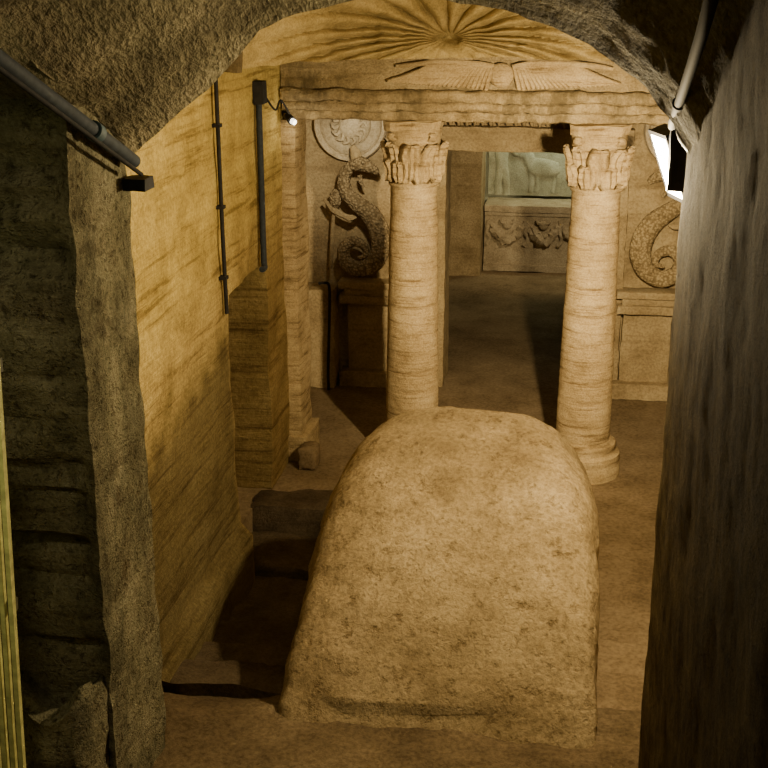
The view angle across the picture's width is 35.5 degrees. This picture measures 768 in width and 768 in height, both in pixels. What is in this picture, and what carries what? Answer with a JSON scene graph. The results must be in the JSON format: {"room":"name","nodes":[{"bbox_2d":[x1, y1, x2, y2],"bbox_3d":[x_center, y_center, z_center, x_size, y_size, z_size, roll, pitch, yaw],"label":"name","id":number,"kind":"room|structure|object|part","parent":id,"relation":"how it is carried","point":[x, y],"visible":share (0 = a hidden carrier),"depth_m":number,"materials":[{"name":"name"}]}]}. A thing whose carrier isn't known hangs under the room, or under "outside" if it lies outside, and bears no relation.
{"room":"underground tomb","nodes":[
{"label":"underground tomb","id":0,"kind":"room"},
{"bbox_2d":[0,38,55,81],"bbox_3d":[-2.089,-1.482,1.659,1.272,2.535,5.063,3,19,8],"label":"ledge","id":1,"kind":"object","parent":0,"point":[1,39],"visible":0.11,"depth_m":3.79,"materials":[{"name":"brown stone"}]},
{"bbox_2d":[0,662,112,767],"bbox_3d":[-1.673,1.734,5.201,0.966,1.118,0.350,3,19,8],"label":"rock","id":2,"kind":"object","parent":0,"point":[60,732],"visible":0.79,"depth_m":4.94,"materials":[{"name":"beige stone"}]},
{"bbox_2d":[0,100,166,767],"bbox_3d":[-1.591,0.371,5.171,1.002,3.719,0.630,3,19,8],"label":"wall pier","id":3,"kind":"object","parent":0,"point":[75,420],"visible":0.7,"depth_m":4.86,"materials":[{"name":"beige stone"}]},
{"bbox_2d":[128,64,288,683],"bbox_3d":[-1.290,-0.477,7.376,0.642,5.132,4.381,3,19,8],"label":"wall","id":4,"kind":"structure","parent":0,"point":[213,382],"depth_m":7.42,"materials":[{"name":"stone"}]},
{"bbox_2d":[212,77,228,313],"bbox_3d":[-1.017,-1.149,7.457,0.050,1.480,0.064,3,19,8],"label":"cable conduit","id":5,"kind":"object","parent":4,"relation":"attached to","point":[217,124],"visible":0.94,"depth_m":7.44,"materials":[{"name":"black plastic"}]},
{"bbox_2d":[252,80,289,272],"bbox_3d":[-0.800,-1.524,8.641,0.083,1.326,0.690,4,19,12],"label":"cable conduit","id":6,"kind":"object","parent":4,"relation":"attached to","point":[259,88],"visible":1,"depth_m":8.38,"materials":[{"name":"black plastic"}]},
{"bbox_2d":[282,110,296,124],"bbox_3d":[-0.703,-1.983,8.937,0.064,0.099,0.165,-9,20,-24],"label":"spotlight","id":7,"kind":"object","parent":4,"relation":"attached to","point":[290,119],"visible":0.96,"depth_m":8.90,"materials":[{"name":"black metal"}]},
{"bbox_2d":[170,488,333,692],"bbox_3d":[-0.857,1.587,8.069,1.578,0.778,3.190,3,19,8],"label":"steps","id":8,"kind":"structure","parent":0,"point":[251,650],"depth_m":8.04,"materials":[{"name":"beige stone"}]},
{"bbox_2d":[0,0,754,153],"bbox_3d":[-0.351,-1.728,1.633,3.470,3.593,5.689,3,19,8],"label":"ceiling","id":9,"kind":"structure","parent":0,"point":[129,66],"depth_m":4.27,"materials":[{"name":"brown stone"}]},
{"bbox_2d":[0,49,154,191],"bbox_3d":[-1.179,-0.970,3.640,0.101,1.156,2.510,3,19,8],"label":"conduit pipe","id":10,"kind":"object","parent":9,"relation":"attached to","point":[11,69],"visible":1,"depth_m":4.24,"materials":[{"name":"grey metal"}]},
{"bbox_2d":[156,683,640,767],"bbox_3d":[-0.111,2.155,5.790,3.935,0.759,1.503,3,19,8],"label":"floor","id":11,"kind":"structure","parent":0,"point":[206,726],"depth_m":5.87,"materials":[{"name":"beige stone"}]},
{"bbox_2d":[234,260,665,644],"bbox_3d":[0.976,0.141,12.427,5.440,0.739,10.938,3,19,8],"label":"floor","id":12,"kind":"structure","parent":0,"point":[505,328],"depth_m":11.07,"materials":[{"name":"beige stone"}]},
{"bbox_2d":[281,113,317,460],"bbox_3d":[-0.829,-0.738,9.697,0.492,2.835,0.506,3,19,8],"label":"pilaster","id":13,"kind":"object","parent":12,"relation":"on","point":[302,426],"depth_m":9.51,"materials":[{"name":"stone"}]},
{"bbox_2d":[298,440,320,470],"bbox_3d":[-0.600,0.577,9.720,0.170,0.207,0.199,3,19,8],"label":"stone block","id":14,"kind":"object","parent":12,"relation":"on","point":[309,451],"visible":1,"depth_m":9.65,"materials":[{"name":"beige stone"}]},
{"bbox_2d":[318,281,330,389],"bbox_3d":[-0.555,-0.455,11.399,0.125,1.070,0.033,7,20,19],"label":"pipe","id":15,"kind":"object","parent":12,"relation":"on","point":[321,282],"visible":1,"depth_m":11.36,"materials":[{"name":"black metal"}]},
{"bbox_2d":[309,283,340,387],"bbox_3d":[-0.604,-0.466,11.598,0.325,0.986,0.316,3,19,8],"label":"stone block","id":16,"kind":"object","parent":12,"relation":"on","point":[318,296],"visible":0.7,"depth_m":11.47,"materials":[{"name":"beige stone"}]},
{"bbox_2d":[338,277,388,386],"bbox_3d":[-0.128,-0.489,11.562,0.606,1.056,0.227,3,19,8],"label":"pedestal","id":17,"kind":"object","parent":12,"relation":"on","point":[366,299],"visible":0.75,"depth_m":11.56,"materials":[{"name":"stone"}]},
{"bbox_2d":[324,145,389,276],"bbox_3d":[-0.249,-1.596,11.165,0.649,1.242,0.177,3,19,8],"label":"relief","id":18,"kind":"object","parent":17,"relation":"on","point":[375,258],"visible":1,"depth_m":11.15,"materials":[{"name":"stone"}]},
{"bbox_3d":[-0.251,-2.112,10.999,0.124,0.158,0.068,3,19,8],"label":"crown","id":19,"kind":"part","parent":18,"relation":"part of","materials":[{"name":"stone"}]},
{"bbox_3d":[-0.127,-0.882,11.429,0.603,0.227,0.226,3,19,8],"label":"cornice","id":20,"kind":"part","parent":17,"relation":"part of","materials":[{"name":"stone"}]},
{"bbox_2d":[380,120,451,419],"bbox_3d":[0.231,-0.695,9.491,0.617,2.772,0.616,3,19,8],"label":"column","id":21,"kind":"structure","parent":12,"relation":"on","point":[413,158],"depth_m":9.25,"materials":[{"name":"stone"}]},
{"bbox_2d":[278,408,600,745],"bbox_3d":[0.390,1.053,6.723,1.664,1.258,2.027,3,19,8],"label":"stone block","id":22,"kind":"object","parent":12,"relation":"on","point":[453,582],"visible":0.94,"depth_m":6.40,"materials":[{"name":"beige stone"}]},
{"bbox_2d":[483,197,571,272],"bbox_3d":[2.131,-2.029,16.368,1.504,0.908,0.736,3,19,8],"label":"sarcophagus","id":23,"kind":"object","parent":12,"relation":"on","point":[521,234],"visible":0.7,"depth_m":16.12,"materials":[{"name":"stone"}]},
{"bbox_3d":[2.133,-2.353,16.298,1.487,0.054,0.652,3,19,8],"label":"lid moulding","id":24,"kind":"part","parent":23,"relation":"part of","materials":[{"name":"stone"}]},
{"bbox_3d":[2.131,-2.417,16.269,1.494,0.109,0.664,3,19,8],"label":"lid","id":25,"kind":"part","parent":23,"relation":"part of","materials":[{"name":"stone"}]},
{"bbox_2d":[556,123,638,484],"bbox_3d":[1.585,-0.608,9.232,0.617,2.772,0.616,3,19,8],"label":"column","id":26,"kind":"structure","parent":12,"relation":"on","point":[597,164],"depth_m":9.05,"materials":[{"name":"stone"}]},
{"bbox_2d":[612,287,674,400],"bbox_3d":[2.439,-0.365,11.199,0.606,1.060,0.233,3,19,8],"label":"pedestal","id":27,"kind":"object","parent":12,"relation":"on","point":[647,312],"visible":0.88,"depth_m":11.20,"materials":[{"name":"stone"}]},
{"bbox_3d":[2.441,-0.760,11.063,0.601,0.225,0.227,3,19,8],"label":"cornice","id":28,"kind":"part","parent":27,"relation":"part of","materials":[{"name":"stone"}]},
{"bbox_2d":[629,169,680,287],"bbox_3d":[2.553,-1.454,10.790,0.647,1.212,0.140,3,19,8],"label":"relief","id":29,"kind":"object","parent":27,"relation":"on","point":[646,267],"visible":0.64,"depth_m":10.85,"materials":[{"name":"stone"}]},
{"bbox_2d":[280,59,641,93],"bbox_3d":[0.867,-2.311,8.910,3.266,0.253,0.428,3,19,8],"label":"wall","id":30,"kind":"structure","parent":0,"point":[364,73],"depth_m":8.85,"materials":[{"name":"stone"}]},
{"bbox_2d":[278,87,667,125],"bbox_3d":[0.864,-2.086,8.951,3.279,0.258,0.521,3,19,8],"label":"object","id":31,"kind":"structure","parent":30,"relation":"attached to","point":[404,105],"depth_m":8.78,"materials":[{"name":"stone"}]},
{"bbox_2d":[392,57,595,60],"bbox_3d":[0.860,-2.415,8.823,3.261,0.048,0.527,3,19,8],"label":"trim","id":32,"kind":"structure","parent":30,"relation":"attached to","point":[458,58],"depth_m":8.60,"materials":[{"name":"stone"}]},
{"bbox_2d":[387,59,620,89],"bbox_3d":[0.858,-2.235,8.677,1.688,0.217,0.086,3,19,8],"label":"relief","id":33,"kind":"object","parent":30,"relation":"attached to","point":[537,74],"visible":1,"depth_m":8.65,"materials":[{"name":"stone"}]},
{"bbox_2d":[449,151,485,276],"bbox_3d":[1.897,-2.837,15.791,4.026,3.021,0.677,3,19,8],"label":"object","id":34,"kind":"object","parent":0,"point":[468,169],"visible":0.14,"depth_m":15.78,"materials":[{"name":"stone"}]},
{"bbox_2d":[305,120,679,379],"bbox_3d":[1.157,-1.363,11.415,4.119,3.024,0.426,3,19,8],"label":"wall","id":35,"kind":"structure","parent":0,"point":[323,169],"depth_m":11.26,"materials":[{"name":"stone"}]},
{"bbox_2d":[314,119,386,161],"bbox_3d":[-0.316,-2.379,11.006,0.690,0.690,0.120,3,19,8],"label":"relief","id":36,"kind":"object","parent":35,"relation":"attached to","point":[336,137],"visible":0.54,"depth_m":11.04,"materials":[{"name":"stone"}]},
{"bbox_2d":[437,122,635,386],"bbox_3d":[1.302,-1.231,11.141,1.956,2.726,0.206,3,19,8],"label":"door frame","id":37,"kind":"structure","parent":35,"relation":"in","point":[507,138],"depth_m":10.83,"materials":[{"name":"stone"}]},
{"bbox_2d":[644,125,656,159],"bbox_3d":[2.644,-2.238,10.587,0.690,0.690,0.120,3,19,8],"label":"relief","id":38,"kind":"object","parent":35,"relation":"attached to","point":[647,139],"visible":0.02,"depth_m":10.66,"materials":[{"name":"stone"}]},
{"bbox_2d":[483,152,571,256],"bbox_3d":[2.185,-3.025,16.347,2.012,3.009,0.816,3,19,8],"label":"wall","id":39,"kind":"structure","parent":0,"point":[487,195],"depth_m":16.68,"materials":[{"name":"stone"}]},
{"bbox_2d":[488,151,571,196],"bbox_3d":[2.180,-3.275,16.323,1.510,1.467,0.158,3,19,8],"label":"panel","id":40,"kind":"object","parent":39,"relation":"attached to","point":[510,173],"visible":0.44,"depth_m":16.49,"materials":[{"name":"stone"}]},
{"bbox_2d":[597,641,645,711],"bbox_3d":[0.857,1.774,6.729,2.346,0.475,0.973,3,19,8],"label":"steps","id":41,"kind":"structure","parent":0,"point":[621,671],"depth_m":6.58,"materials":[{"name":"stone"}]},
{"bbox_2d":[638,0,767,767],"bbox_3d":[1.104,0.196,2.132,0.675,5.986,5.817,3,19,8],"label":"wall","id":42,"kind":"structure","parent":0,"point":[705,699],"depth_m":3.48,"materials":[{"name":"brown stone"}]},
{"bbox_2d":[648,123,685,201],"bbox_3d":[1.386,-0.940,5.373,0.252,0.385,1.120,1,19,2],"label":"floodlight","id":43,"kind":"object","parent":42,"relation":"attached to","point":[669,147],"visible":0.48,"depth_m":5.58,"materials":[{"name":"metal"}]},
{"bbox_2d":[668,0,718,129],"bbox_3d":[0.948,-1.089,3.693,0.056,0.924,3.115,4,19,11],"label":"conduit pipe","id":44,"kind":"object","parent":42,"relation":"attached to","point":[708,9],"visible":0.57,"depth_m":3.39,"materials":[{"name":"grey plastic"}]},
{"bbox_3d":[0.455,-2.925,6.305,4.228,0.210,4.220,3,19,8],"label":"ceiling","id":45,"kind":"structure","parent":0,"visible":0},
{"bbox_2d":[224,0,608,71],"bbox_3d":[0.706,-2.646,7.685,3.216,1.182,1.755,3,19,8],"label":"scallop shell","id":46,"kind":"object","parent":45,"relation":"attached to","point":[329,30],"visible":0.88,"depth_m":8.30,"materials":[{"name":"stone"}]},
{"bbox_3d":[-0.714,1.896,2.884,3.317,2.332,4.118,3,19,8],"label":"floor","id":47,"kind":"structure","parent":0,"visible":0},
{"bbox_2d":[0,357,25,767],"bbox_3d":[-1.563,0.786,4.154,0.702,1.959,0.049,3,19,8],"label":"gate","id":48,"kind":"object","parent":47,"relation":"on","point":[8,602],"visible":1,"depth_m":4.12,"materials":[{"name":"yellow metal"}]},
{"bbox_3d":[-1.526,-0.075,3.874,0.619,0.048,0.021,3,19,8],"label":"rail","id":49,"kind":"part","parent":48,"relation":"part of","materials":[{"name":"yellow metal"}]},
{"bbox_3d":[-1.562,0.738,4.153,0.619,0.048,0.020,3,19,8],"label":"rail","id":50,"kind":"part","parent":48,"relation":"part of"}
]}

